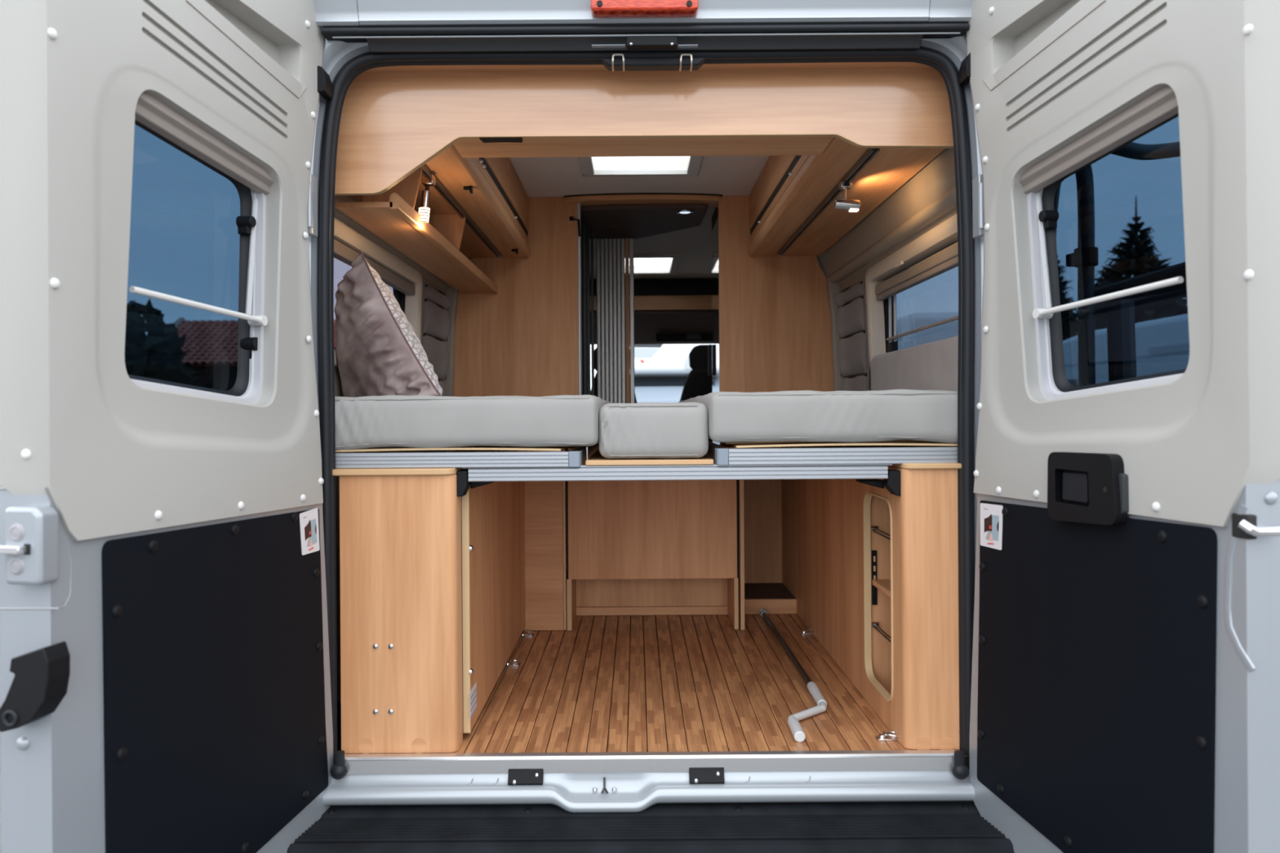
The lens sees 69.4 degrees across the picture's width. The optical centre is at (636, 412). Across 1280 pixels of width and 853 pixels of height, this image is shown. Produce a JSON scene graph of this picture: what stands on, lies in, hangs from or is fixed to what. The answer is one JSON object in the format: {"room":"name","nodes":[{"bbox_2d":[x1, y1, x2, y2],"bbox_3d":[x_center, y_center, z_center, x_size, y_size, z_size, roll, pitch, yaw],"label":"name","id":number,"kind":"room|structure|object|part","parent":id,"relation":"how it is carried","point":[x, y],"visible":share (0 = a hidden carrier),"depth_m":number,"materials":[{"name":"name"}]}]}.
{"room":"vehicle interior","nodes":[
{"label":"vehicle interior","id":0,"kind":"room"},
{"bbox_2d":[334,195,471,702],"bbox_3d":[-0.846,-0.100,5.065,0.230,1.920,5.570,0,0,0],"label":"wall","id":1,"kind":"structure","parent":0,"point":[428,278],"depth_m":3.00,"materials":[{"name":"beige"}]},
{"bbox_2d":[333,216,422,367],"bbox_3d":[-0.909,-0.347,3.145,0.113,0.425,1.140,0,0,0],"label":"window","id":2,"kind":"structure","parent":1,"relation":"in","point":[404,281],"depth_m":3.14,"materials":[{"name":"beige"}]},
{"bbox_3d":[-0.956,-0.347,3.145,0.020,0.365,1.080,0,0,0],"label":"pane","id":3,"kind":"part","parent":2,"relation":"part of","materials":[{"name":"clear glass"}]},
{"bbox_2d":[336,167,497,293],"bbox_3d":[-0.702,-0.625,3.344,0.195,0.164,1.768,0,0,0],"label":"open shelf","id":4,"kind":"object","parent":1,"relation":"attached to","point":[390,215],"visible":0.94,"depth_m":2.95,"materials":[{"name":"brown wood"}]},
{"bbox_2d":[421,284,451,395],"bbox_3d":[-0.852,-0.240,3.960,0.048,0.560,0.441,0,0,0],"label":"wall organiser","id":5,"kind":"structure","parent":1,"relation":"attached to","point":[435,322],"depth_m":3.90,"materials":[{"name":"grey fabric"}]},
{"bbox_3d":[-0.848,-0.310,4.212,0.084,0.600,0.034,0,0,0],"label":"pillar trim","id":6,"kind":"part","parent":1,"relation":"part of","materials":[{"name":"beige plastic"}]},
{"bbox_2d":[413,144,530,259],"bbox_3d":[-0.631,-0.834,3.304,0.299,0.305,1.848,0,0,0],"label":"upper cabinet","id":7,"kind":"object","parent":1,"relation":"attached to","point":[490,190],"depth_m":3.28,"materials":[{"name":"brown wood"}]},
{"bbox_2d":[417,174,435,223],"bbox_3d":[-0.619,-0.629,2.720,0.050,0.138,0.036,0,0,0],"label":"spot lamp","id":8,"kind":"object","parent":7,"relation":"attached to","point":[427,181],"visible":0.91,"depth_m":2.71,"materials":[{"name":"silver metal"}]},
{"bbox_3d":[-0.616,-0.655,2.720,0.016,0.035,0.012,0,0,0],"label":"stem","id":9,"kind":"part","parent":8,"relation":"part of","materials":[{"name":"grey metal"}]},
{"bbox_3d":[-0.610,-0.699,3.298,0.024,0.018,1.656,0,0,0],"label":"light rail","id":10,"kind":"part","parent":7,"relation":"part of","materials":[{"name":"black metal"}]},
{"bbox_3d":[-0.500,-0.907,3.320,0.020,0.158,0.576,0,0,0],"label":"lift door","id":11,"kind":"part","parent":7,"relation":"part of","materials":[{"name":"brown wood"}]},
{"bbox_3d":[-0.500,-0.907,3.919,0.020,0.158,0.614,0,0,0],"label":"lift door","id":12,"kind":"part","parent":7,"relation":"part of","materials":[{"name":"brown wood"}]},
{"bbox_2d":[509,155,769,279],"bbox_3d":[0.033,-1.029,5.100,1.720,0.074,5.600,0,0,0],"label":"ceiling","id":13,"kind":"structure","parent":0,"point":[725,175],"depth_m":4.01,"materials":[{"name":"white fabric"}]},
{"bbox_2d":[578,155,703,177],"bbox_3d":[0.018,-1.000,3.430,0.478,0.056,0.770,0,0,0],"label":"roof hatch","id":14,"kind":"object","parent":13,"relation":"attached to","point":[695,162],"visible":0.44,"depth_m":3.77,"materials":[{"name":"white plastic"}]},
{"bbox_2d":[334,62,953,195],"bbox_3d":[0.011,-0.774,2.420,1.725,0.424,0.269,0,0,0],"label":"board","id":15,"kind":"object","parent":13,"relation":"attached to","point":[394,120],"visible":0.95,"depth_m":2.35,"materials":[{"name":"brown wood"}]},
{"bbox_2d":[580,203,707,239],"bbox_3d":[0.013,-0.948,4.642,0.640,0.028,0.774,0,0,0],"label":"soffit","id":16,"kind":"structure","parent":13,"relation":"attached to","point":[637,221],"depth_m":4.48,"materials":[{"name":"brown"}]},
{"bbox_2d":[676,209,693,214],"bbox_3d":[0.228,-0.941,4.330,0.080,0.012,0.080,0,0,0],"label":"light","id":17,"kind":"object","parent":16,"relation":"on","point":[678,211],"depth_m":4.32,"materials":[{"name":"silver metal"}]},
{"bbox_2d":[590,278,711,344],"bbox_3d":[0.030,-0.772,7.165,1.670,0.434,0.690,0,0,0],"label":"shelf","id":18,"kind":"object","parent":13,"relation":"attached to","point":[661,305],"visible":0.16,"depth_m":6.85,"materials":[{"name":"brown wood"}]},
{"bbox_2d":[656,333,711,342],"bbox_3d":[0.419,-0.608,7.258,0.528,0.097,0.023,0,0,0],"label":"sun visor","id":19,"kind":"object","parent":18,"relation":"attached to","point":[704,336],"visible":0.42,"depth_m":7.25,"materials":[{"name":"black plastic"}]},
{"bbox_2d":[624,253,680,274],"bbox_3d":[0.028,-1.000,6.125,0.508,0.056,0.720,0,0,0],"label":"roof hatch","id":20,"kind":"object","parent":13,"relation":"attached to","point":[675,257],"visible":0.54,"depth_m":5.99,"materials":[{"name":"white plastic"}]},
{"bbox_2d":[286,0,1014,852],"bbox_3d":[0.027,0.101,2.493,1.962,2.466,0.914,0,0,0],"label":"door frame","id":21,"kind":"structure","parent":0,"point":[846,801],"depth_m":2.20,"materials":[{"name":"grey metal"}]},
{"bbox_2d":[0,0,333,852],"bbox_3d":[-0.863,-0.021,1.815,0.122,2.042,0.887,0,0,10],"label":"door","id":22,"kind":"structure","parent":21,"relation":"attached to","point":[165,677],"depth_m":1.67,"materials":[{"name":"silver metal"}]},
{"bbox_3d":[-0.918,0.416,1.406,0.096,0.130,0.044,0,0,11],"label":"check lever","id":23,"kind":"part","parent":22,"relation":"part of","materials":[{"name":"black plastic"}]},
{"bbox_3d":[-0.865,-0.408,1.815,0.092,1.244,0.812,0,0,11],"label":"panel","id":24,"kind":"part","parent":22,"relation":"part of","materials":[{"name":"grey plastic"}]},
{"bbox_3d":[-0.909,-0.293,1.824,0.004,0.553,0.461,0,0,11],"label":"pane","id":25,"kind":"part","parent":22,"relation":"part of","materials":[{"name":"glass"}]},
{"bbox_3d":[-0.858,-0.206,1.825,0.034,0.035,0.398,0,0,11],"label":"blind rod","id":26,"kind":"part","parent":22,"relation":"part of","materials":[{"name":"white plastic"}]},
{"bbox_3d":[-0.807,0.587,1.863,0.007,0.752,0.702,0,0,11],"label":"panel","id":27,"kind":"part","parent":22,"relation":"part of","materials":[{"name":"black plastic"}]},
{"bbox_3d":[-0.838,-0.341,2.016,0.012,0.260,0.050,0,0,2],"label":"stay arm","id":28,"kind":"part","parent":22,"relation":"part of","materials":[{"name":"grey"}]},
{"bbox_2d":[591,0,698,17],"bbox_3d":[0.019,-0.956,2.157,0.249,0.057,0.066,0,0,0],"label":"brake light","id":29,"kind":"object","parent":21,"relation":"attached to","point":[599,8],"depth_m":2.13,"materials":[{"name":"red plastic"}]},
{"bbox_3d":[0.025,-0.116,2.247,1.962,1.908,0.062,0,0,0],"label":"door frame","id":30,"kind":"part","parent":21,"relation":"part of","materials":[{"name":"silver metal"}]},
{"bbox_3d":[0.030,0.850,2.247,1.509,0.040,0.030,0,0,0],"label":"sill trim","id":31,"kind":"part","parent":21,"relation":"part of","materials":[{"name":"silver metal"}]},
{"bbox_3d":[0.037,-0.879,2.196,0.120,0.024,0.028,0,0,0],"label":"latch plate","id":32,"kind":"part","parent":21,"relation":"part of","materials":[{"name":"black plastic"}]},
{"bbox_2d":[965,0,1279,852],"bbox_3d":[0.901,-0.033,1.817,0.125,2.042,0.824,0,0,-11],"label":"door","id":33,"kind":"structure","parent":21,"relation":"attached to","point":[1125,695],"depth_m":1.71,"materials":[{"name":"silver metal"}]},
{"bbox_3d":[0.884,-0.354,2.005,0.012,0.263,0.056,0,0,-3],"label":"stay arm","id":34,"kind":"part","parent":33,"relation":"part of","materials":[{"name":"grey"}]},
{"bbox_3d":[0.861,0.145,1.772,0.026,0.138,0.197,0,0,-11],"label":"handle","id":35,"kind":"part","parent":33,"relation":"part of","materials":[{"name":"black plastic"}]},
{"bbox_3d":[0.869,0.569,1.831,0.007,0.764,0.700,0,0,-11],"label":"panel","id":36,"kind":"part","parent":33,"relation":"part of","materials":[{"name":"black plastic"}]},
{"bbox_3d":[0.909,-0.219,1.795,0.034,0.033,0.406,0,0,-11],"label":"blind rod","id":37,"kind":"part","parent":33,"relation":"part of","materials":[{"name":"white plastic"}]},
{"bbox_3d":[0.957,-0.296,1.804,0.004,0.541,0.486,0,0,-11],"label":"pane","id":38,"kind":"part","parent":33,"relation":"part of","materials":[{"name":"glass"}]},
{"bbox_3d":[0.907,-0.427,1.813,0.092,1.230,0.790,0,0,-11],"label":"panel","id":39,"kind":"part","parent":33,"relation":"part of","materials":[{"name":"grey plastic"}]},
{"bbox_3d":[0.884,0.150,1.685,0.014,0.083,0.027,0,0,-11],"label":"handle","id":40,"kind":"part","parent":33,"relation":"part of","materials":[{"name":"grey plastic"}]},
{"bbox_2d":[333,602,969,769],"bbox_3d":[0.016,0.859,5.050,1.880,0.050,5.600,0,0,0],"label":"floor","id":41,"kind":"structure","parent":0,"point":[663,682],"depth_m":2.75,"materials":[{"name":"brown wood"}]},
{"bbox_2d":[332,467,462,754],"bbox_3d":[-0.592,0.488,2.307,0.300,0.701,0.097,0,0,0],"label":"base cabinet","id":42,"kind":"object","parent":41,"relation":"on","point":[400,529],"visible":0.94,"depth_m":2.27,"materials":[{"name":"brown wood"}]},
{"bbox_2d":[332,467,461,475],"bbox_3d":[-0.595,0.146,2.307,0.298,0.016,0.097,0,0,0],"label":"countertop","id":43,"kind":"structure","parent":42,"relation":"on","point":[420,471],"depth_m":2.26,"materials":[{"name":"brown wood"}]},
{"bbox_2d":[335,443,599,468],"bbox_3d":[-0.463,0.112,3.230,0.652,0.049,1.900,0,0,0],"label":"bed","id":44,"kind":"object","parent":43,"relation":"on","point":[575,457],"visible":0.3,"depth_m":2.28,"materials":[{"name":"silver metal"}]},
{"bbox_3d":[-0.478,0.117,2.295,0.622,0.038,0.030,0,0,0],"label":"rail","id":45,"kind":"part","parent":44,"relation":"part of","materials":[{"name":"silver metal"}]},
{"bbox_2d":[334,395,611,450],"bbox_3d":[-0.435,0.025,3.237,0.680,0.143,1.937,0,0,0],"label":"mattress","id":46,"kind":"object","parent":44,"relation":"on","point":[418,421],"visible":0.86,"depth_m":2.28,"materials":[{"name":"grey fabric"}]},
{"bbox_2d":[333,250,442,397],"bbox_3d":[-0.757,-0.246,2.714,0.262,0.418,0.511,0,0,-30],"label":"pillow","id":47,"kind":"object","parent":46,"relation":"on","point":[380,353],"visible":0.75,"depth_m":2.59,"materials":[{"name":"beige fabric"}]},
{"bbox_3d":[-0.152,0.115,3.251,0.030,0.038,1.858,0,0,0],"label":"rail","id":48,"kind":"part","parent":44,"relation":"part of","materials":[{"name":"silver metal"}]},
{"bbox_2d":[456,463,900,496],"bbox_3d":[0.105,0.170,2.347,1.101,0.082,0.126,0,0,0],"label":"cross beam","id":49,"kind":"structure","parent":42,"relation":"attached to","point":[868,474],"depth_m":2.28,"materials":[{"name":"silver metal"}]},
{"bbox_2d":[585,448,713,465],"bbox_3d":[0.033,0.123,3.232,0.316,0.013,1.895,0,0,0],"label":"board","id":50,"kind":"object","parent":49,"relation":"on","point":[596,459],"visible":0.44,"depth_m":2.29,"materials":[{"name":"brown wood"}]},
{"bbox_2d":[586,447,587,459],"bbox_3d":[-0.123,0.102,2.320,0.004,0.032,0.004,0,0,0],"label":"pin","id":51,"kind":"object","parent":50,"relation":"on","point":[586,447],"visible":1,"depth_m":2.32,"materials":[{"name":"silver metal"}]},
{"bbox_2d":[598,401,708,458],"bbox_3d":[0.044,0.045,3.242,0.275,0.149,1.925,0,0,0],"label":"mattress","id":52,"kind":"object","parent":50,"relation":"on","point":[670,430],"visible":1,"depth_m":2.29,"materials":[{"name":"grey fabric"}]},
{"bbox_2d":[461,496,463,739],"bbox_3d":[-0.451,0.506,2.355,0.013,0.658,0.014,0,0,0],"label":"strip","id":53,"kind":"object","parent":41,"relation":"on","point":[461,496],"visible":0.21,"depth_m":2.36,"materials":[{"name":"black"}]},
{"bbox_2d":[462,481,525,733],"bbox_3d":[-0.430,0.500,2.945,0.026,0.636,1.180,0,0,0],"label":"panel","id":54,"kind":"object","parent":41,"relation":"on","point":[493,514],"visible":0.94,"depth_m":2.69,"materials":[{"name":"brown wood"}]},
{"bbox_3d":[-0.420,0.663,2.365,0.009,0.018,0.018,0,0,0],"label":"knob","id":55,"kind":"part","parent":54,"relation":"part of","materials":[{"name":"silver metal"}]},
{"bbox_3d":[-0.422,0.349,2.377,0.009,0.018,0.018,0,0,0],"label":"knob","id":56,"kind":"part","parent":54,"relation":"part of","materials":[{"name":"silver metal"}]},
{"bbox_2d":[444,196,582,470],"bbox_3d":[-0.561,-0.075,4.229,0.628,1.825,0.041,0,0,0],"label":"panel","id":57,"kind":"object","parent":41,"relation":"on","point":[524,339],"visible":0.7,"depth_m":4.23,"materials":[{"name":"brown wood"}]},
{"bbox_3d":[-0.260,-0.412,4.236,0.019,1.096,0.019,0,0,0],"label":"chrome post","id":58,"kind":"part","parent":57,"relation":"part of","materials":[{"name":"silver metal"}]},
{"bbox_2d":[505,659,521,666],"bbox_3d":[-0.408,0.827,3.059,0.060,0.018,0.044,0,0,0],"label":"ring","id":59,"kind":"object","parent":41,"relation":"on","point":[517,663],"visible":0.87,"depth_m":3.05,"materials":[{"name":"silver metal"}]},
{"bbox_3d":[-0.411,0.835,3.059,0.054,0.004,0.025,0,0,0],"label":"plate","id":60,"kind":"part","parent":59,"relation":"part of","materials":[{"name":"silver metal"}]},
{"bbox_2d":[520,631,535,636],"bbox_3d":[-0.407,0.827,3.463,0.060,0.018,0.044,0,0,0],"label":"ring","id":61,"kind":"object","parent":41,"relation":"on","point":[529,633],"visible":0.88,"depth_m":3.45,"materials":[{"name":"silver metal"}]},
{"bbox_3d":[-0.410,0.835,3.463,0.054,0.004,0.025,0,0,0],"label":"plate","id":62,"kind":"part","parent":61,"relation":"part of","materials":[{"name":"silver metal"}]},
{"bbox_2d":[580,213,594,395],"bbox_3d":[-0.254,-0.049,4.710,0.080,1.770,0.880,0,0,0],"label":"door track","id":63,"kind":"object","parent":41,"relation":"on","point":[585,267],"visible":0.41,"depth_m":4.62,"materials":[{"name":"grey metal"}]},
{"bbox_2d":[593,237,635,403],"bbox_3d":[-0.117,-0.070,4.977,0.227,1.770,0.046,0,0,0],"label":"door","id":64,"kind":"structure","parent":63,"relation":"attached to","point":[615,275],"depth_m":4.97,"materials":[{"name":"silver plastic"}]},
{"bbox_2d":[517,442,796,631],"bbox_3d":[0.103,0.482,3.857,1.110,0.698,0.656,0,0,0],"label":"wall","id":65,"kind":"structure","parent":41,"relation":"on","point":[660,547],"depth_m":3.54,"materials":[{"name":"brown wood"}]},
{"bbox_3d":[-0.366,0.486,3.548,0.172,0.698,0.016,0,0,0],"label":"panel","id":66,"kind":"part","parent":65,"relation":"part of","materials":[{"name":"brown wood"}]},
{"bbox_3d":[0.062,0.385,3.550,0.647,0.503,0.016,0,0,0],"label":"door panel","id":67,"kind":"part","parent":65,"relation":"part of","materials":[{"name":"brown wood"}]},
{"bbox_3d":[0.559,0.479,4.178,0.196,0.698,0.014,0,0,0],"label":"panel","id":68,"kind":"part","parent":65,"relation":"part of","materials":[{"name":"brown wood"}]},
{"bbox_2d":[680,344,712,442],"bbox_3d":[0.541,0.168,6.937,0.470,1.325,0.506,0,0,0],"label":"chair","id":69,"kind":"object","parent":41,"relation":"on","point":[698,382],"visible":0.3,"depth_m":6.70,"materials":[{"name":"black fabric"}]},
{"bbox_2d":[718,195,843,582],"bbox_3d":[0.664,-0.083,4.239,0.561,1.825,0.022,0,0,0],"label":"panel","id":70,"kind":"object","parent":41,"relation":"on","point":[775,333],"visible":0.41,"depth_m":4.23,"materials":[{"name":"brown wood"}]},
{"bbox_2d":[759,608,826,742],"bbox_3d":[0.508,0.817,3.052,0.123,0.032,1.461,0,0,4],"label":"hand crank","id":71,"kind":"object","parent":41,"relation":"on","point":[796,729],"visible":1,"depth_m":2.63,"materials":[{"name":"grey metal"}]},
{"bbox_3d":[0.519,0.816,3.764,0.032,0.032,0.036,0,0,0],"label":"rod","id":72,"kind":"part","parent":71,"relation":"part of","materials":[{"name":"silver metal"}]},
{"bbox_3d":[0.521,0.816,3.264,0.019,0.019,1.006,0,0,0],"label":"rod","id":73,"kind":"part","parent":71,"relation":"part of","materials":[{"name":"grey metal"}]},
{"bbox_3d":[0.467,0.817,2.510,0.036,0.021,0.196,0,0,42],"label":"crank arm","id":74,"kind":"part","parent":71,"relation":"part of","materials":[{"name":"grey metal"}]},
{"bbox_2d":[800,628,813,634],"bbox_3d":[0.647,0.820,3.472,0.060,0.018,0.044,0,0,0],"label":"ring","id":75,"kind":"object","parent":41,"relation":"on","point":[803,632],"visible":0.77,"depth_m":3.46,"materials":[{"name":"silver metal"}]},
{"bbox_3d":[0.644,0.827,3.472,0.054,0.004,0.025,0,0,0],"label":"plate","id":76,"kind":"part","parent":75,"relation":"part of","materials":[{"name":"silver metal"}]},
{"bbox_2d":[781,443,961,750],"bbox_3d":[0.801,0.479,3.214,0.294,0.711,1.912,0,0,0],"label":"base cabinet","id":77,"kind":"object","parent":41,"relation":"on","point":[873,571],"visible":0.88,"depth_m":2.44,"materials":[{"name":"brown wood"}]},
{"bbox_3d":[0.684,0.332,2.658,0.020,0.016,0.016,0,0,0],"label":"rod","id":78,"kind":"part","parent":77,"relation":"part of","materials":[{"name":"silver metal"}]},
{"bbox_3d":[0.685,0.608,2.658,0.020,0.016,0.016,0,0,0],"label":"rod","id":79,"kind":"part","parent":77,"relation":"part of","materials":[{"name":"silver metal"}]},
{"bbox_2d":[872,579,890,597],"bbox_3d":[0.791,0.486,2.477,0.224,0.014,0.374,0,0,0],"label":"shelf","id":80,"kind":"object","parent":77,"relation":"attached to","point":[884,585],"depth_m":2.59,"materials":[{"name":"brown wood"}]},
{"bbox_3d":[0.685,0.616,2.512,0.005,0.005,0.304,0,0,0],"label":"retaining rod","id":81,"kind":"part","parent":77,"relation":"part of","materials":[{"name":"grey metal"}]},
{"bbox_3d":[0.683,0.331,2.512,0.005,0.005,0.304,0,0,0],"label":"retaining rod","id":82,"kind":"part","parent":77,"relation":"part of","materials":[{"name":"grey metal"}]},
{"bbox_3d":[0.683,0.340,2.512,0.005,0.005,0.304,0,0,0],"label":"retaining rod","id":83,"kind":"part","parent":77,"relation":"part of","materials":[{"name":"grey metal"}]},
{"bbox_3d":[0.685,0.607,2.512,0.005,0.005,0.304,0,0,0],"label":"retaining rod","id":84,"kind":"part","parent":77,"relation":"part of","materials":[{"name":"grey metal"}]},
{"bbox_3d":[0.731,0.483,2.315,0.145,0.689,0.090,0,0,0],"label":"panel","id":85,"kind":"part","parent":77,"relation":"part of","materials":[{"name":"brown wood"}]},
{"bbox_2d":[892,462,961,469],"bbox_3d":[0.738,0.131,2.334,0.165,0.014,0.152,0,0,0],"label":"countertop","id":86,"kind":"structure","parent":77,"relation":"on","point":[905,465],"depth_m":2.26,"materials":[{"name":"brown wood"}]},
{"bbox_2d":[705,440,957,465],"bbox_3d":[0.530,0.102,3.230,0.662,0.052,1.900,0,0,0],"label":"bed","id":87,"kind":"object","parent":86,"relation":"on","point":[721,455],"visible":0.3,"depth_m":2.28,"materials":[{"name":"silver metal"}]},
{"bbox_3d":[0.214,0.109,3.251,0.030,0.040,1.858,0,0,0],"label":"rail","id":88,"kind":"part","parent":87,"relation":"part of","materials":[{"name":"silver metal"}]},
{"bbox_2d":[679,389,957,443],"bbox_3d":[0.541,0.011,3.238,0.719,0.139,1.933,0,0,0],"label":"mattress","id":89,"kind":"object","parent":87,"relation":"on","point":[800,415],"visible":0.8,"depth_m":2.28,"materials":[{"name":"grey fabric"}]},
{"bbox_3d":[0.545,0.107,2.295,0.632,0.040,0.030,0,0,0],"label":"rail","id":90,"kind":"part","parent":87,"relation":"part of","materials":[{"name":"silver metal"}]},
{"bbox_2d":[875,730,898,741],"bbox_3d":[0.644,0.820,2.349,0.070,0.020,0.051,0,0,0],"label":"ring","id":91,"kind":"object","parent":41,"relation":"on","point":[886,736],"visible":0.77,"depth_m":2.34,"materials":[{"name":"silver metal"}]},
{"bbox_3d":[0.641,0.827,2.349,0.063,0.004,0.029,0,0,0],"label":"plate","id":92,"kind":"part","parent":91,"relation":"part of","materials":[{"name":"silver metal"}]},
{"bbox_2d":[707,206,719,444],"bbox_3d":[-0.024,-0.076,4.851,0.874,1.821,1.198,0,0,0],"label":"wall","id":93,"kind":"structure","parent":0,"point":[713,348],"depth_m":4.48,"materials":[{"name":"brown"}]},
{"bbox_2d":[563,192,722,207],"bbox_3d":[0.032,-0.978,4.258,0.725,0.028,0.184,0,0,0],"label":"header","id":94,"kind":"object","parent":93,"relation":"attached to","point":[712,200],"visible":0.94,"depth_m":4.19,"materials":[{"name":"brown wood"}]},
{"bbox_2d":[816,147,956,447],"bbox_3d":[0.914,-0.112,5.065,0.230,1.920,5.570,0,0,0],"label":"wall","id":95,"kind":"structure","parent":0,"point":[927,199],"depth_m":3.21,"materials":[{"name":"beige"}]},
{"bbox_3d":[0.913,-0.322,4.212,0.084,0.600,0.034,0,0,0],"label":"pillar trim","id":96,"kind":"part","parent":95,"relation":"part of","materials":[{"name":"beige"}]},
{"bbox_2d":[747,137,946,257],"bbox_3d":[0.674,-0.847,3.304,0.331,0.297,1.848,0,0,0],"label":"upper cabinet","id":97,"kind":"object","parent":95,"relation":"attached to","point":[788,189],"depth_m":3.14,"materials":[{"name":"brown wood"}]},
{"bbox_3d":[0.526,-0.915,3.919,0.020,0.158,0.614,0,0,0],"label":"lift door","id":98,"kind":"part","parent":97,"relation":"part of","materials":[{"name":"brown wood"}]},
{"bbox_3d":[0.526,-0.915,3.320,0.020,0.158,0.576,0,0,0],"label":"lift door","id":99,"kind":"part","parent":97,"relation":"part of","materials":[{"name":"brown wood"}]},
{"bbox_3d":[0.536,-0.738,3.304,0.055,0.056,1.848,0,0,0],"label":"trim","id":100,"kind":"part","parent":97,"relation":"part of","materials":[{"name":"brown wood"}]},
{"bbox_3d":[0.640,-0.707,3.298,0.024,0.018,1.656,0,0,0],"label":"light rail","id":101,"kind":"part","parent":97,"relation":"part of","materials":[{"name":"black metal"}]},
{"bbox_2d":[833,181,860,212],"bbox_3d":[0.645,-0.661,2.830,0.077,0.090,0.037,0,0,0],"label":"spot lamp","id":102,"kind":"object","parent":97,"relation":"attached to","point":[851,205],"visible":1,"depth_m":2.82,"materials":[{"name":"silver metal"}]},
{"bbox_3d":[0.637,-0.668,2.830,0.015,0.037,0.013,0,0,0],"label":"stem","id":103,"kind":"part","parent":102,"relation":"part of","materials":[{"name":"silver metal"}]},
{"bbox_3d":[0.667,-0.621,2.830,0.028,0.010,0.024,0,0,0],"label":"lamp glass","id":104,"kind":"part","parent":102,"relation":"part of","materials":[{"name":"white glass"}]},
{"bbox_2d":[835,280,869,391],"bbox_3d":[0.918,-0.252,3.960,0.048,0.560,0.441,0,0,0],"label":"wall organiser","id":105,"kind":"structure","parent":95,"relation":"attached to","point":[851,315],"depth_m":3.87,"materials":[{"name":"grey fabric"}]},
{"bbox_2d":[865,213,958,370],"bbox_3d":[0.971,-0.360,3.145,0.118,0.425,1.140,0,0,0],"label":"window","id":106,"kind":"structure","parent":95,"relation":"in","point":[912,294],"depth_m":3.25,"materials":[{"name":"beige"}]},
{"bbox_3d":[0.991,-0.378,3.605,0.012,0.211,0.032,0,0,14],"label":"stay arm","id":107,"kind":"part","parent":106,"relation":"part of","materials":[{"name":"grey metal"}]},
{"bbox_3d":[0.991,-0.378,3.535,0.012,0.211,0.032,0,0,14],"label":"stay arm","id":108,"kind":"part","parent":106,"relation":"part of","materials":[{"name":"grey metal"}]},
{"bbox_3d":[0.979,-0.288,3.115,0.012,0.018,0.960,0,0,0],"label":"blind rod","id":109,"kind":"part","parent":106,"relation":"part of","materials":[{"name":"grey"}]},
{"bbox_3d":[1.020,-0.361,3.145,0.020,0.365,1.080,0,0,0],"label":"pane","id":110,"kind":"part","parent":106,"relation":"part of","materials":[{"name":"glass"}]},
{"bbox_2d":[870,335,958,447],"bbox_3d":[0.931,-0.058,2.947,0.042,0.330,1.295,0,0,0],"label":"panel","id":111,"kind":"object","parent":95,"relation":"attached to","point":[932,366],"visible":0.34,"depth_m":2.96,"materials":[{"name":"grey fabric"}]},
{"label":"outside","id":112,"kind":"structure","parent":0,"visible":0},
{"bbox_2d":[0,700,1,852],"bbox_3d":[0.011,1.574,32.250,180.000,0.200,180.000,0,0,0],"label":"ground","id":113,"kind":"structure","parent":112,"point":[0,700],"depth_m":3.50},
{"bbox_2d":[625,343,711,403],"bbox_3d":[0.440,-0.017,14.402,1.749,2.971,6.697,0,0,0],"label":"windshield","id":114,"kind":"object","parent":113,"relation":"on","point":[661,371],"visible":0.06,"depth_m":11.80,"materials":[{"name":"clear glass"}]},
{"bbox_3d":[0.074,-0.768,11.848,0.461,0.129,0.069,0,0,0],"label":"louvre panel","id":115,"kind":"part","parent":114,"relation":"part of","materials":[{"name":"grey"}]}
]}

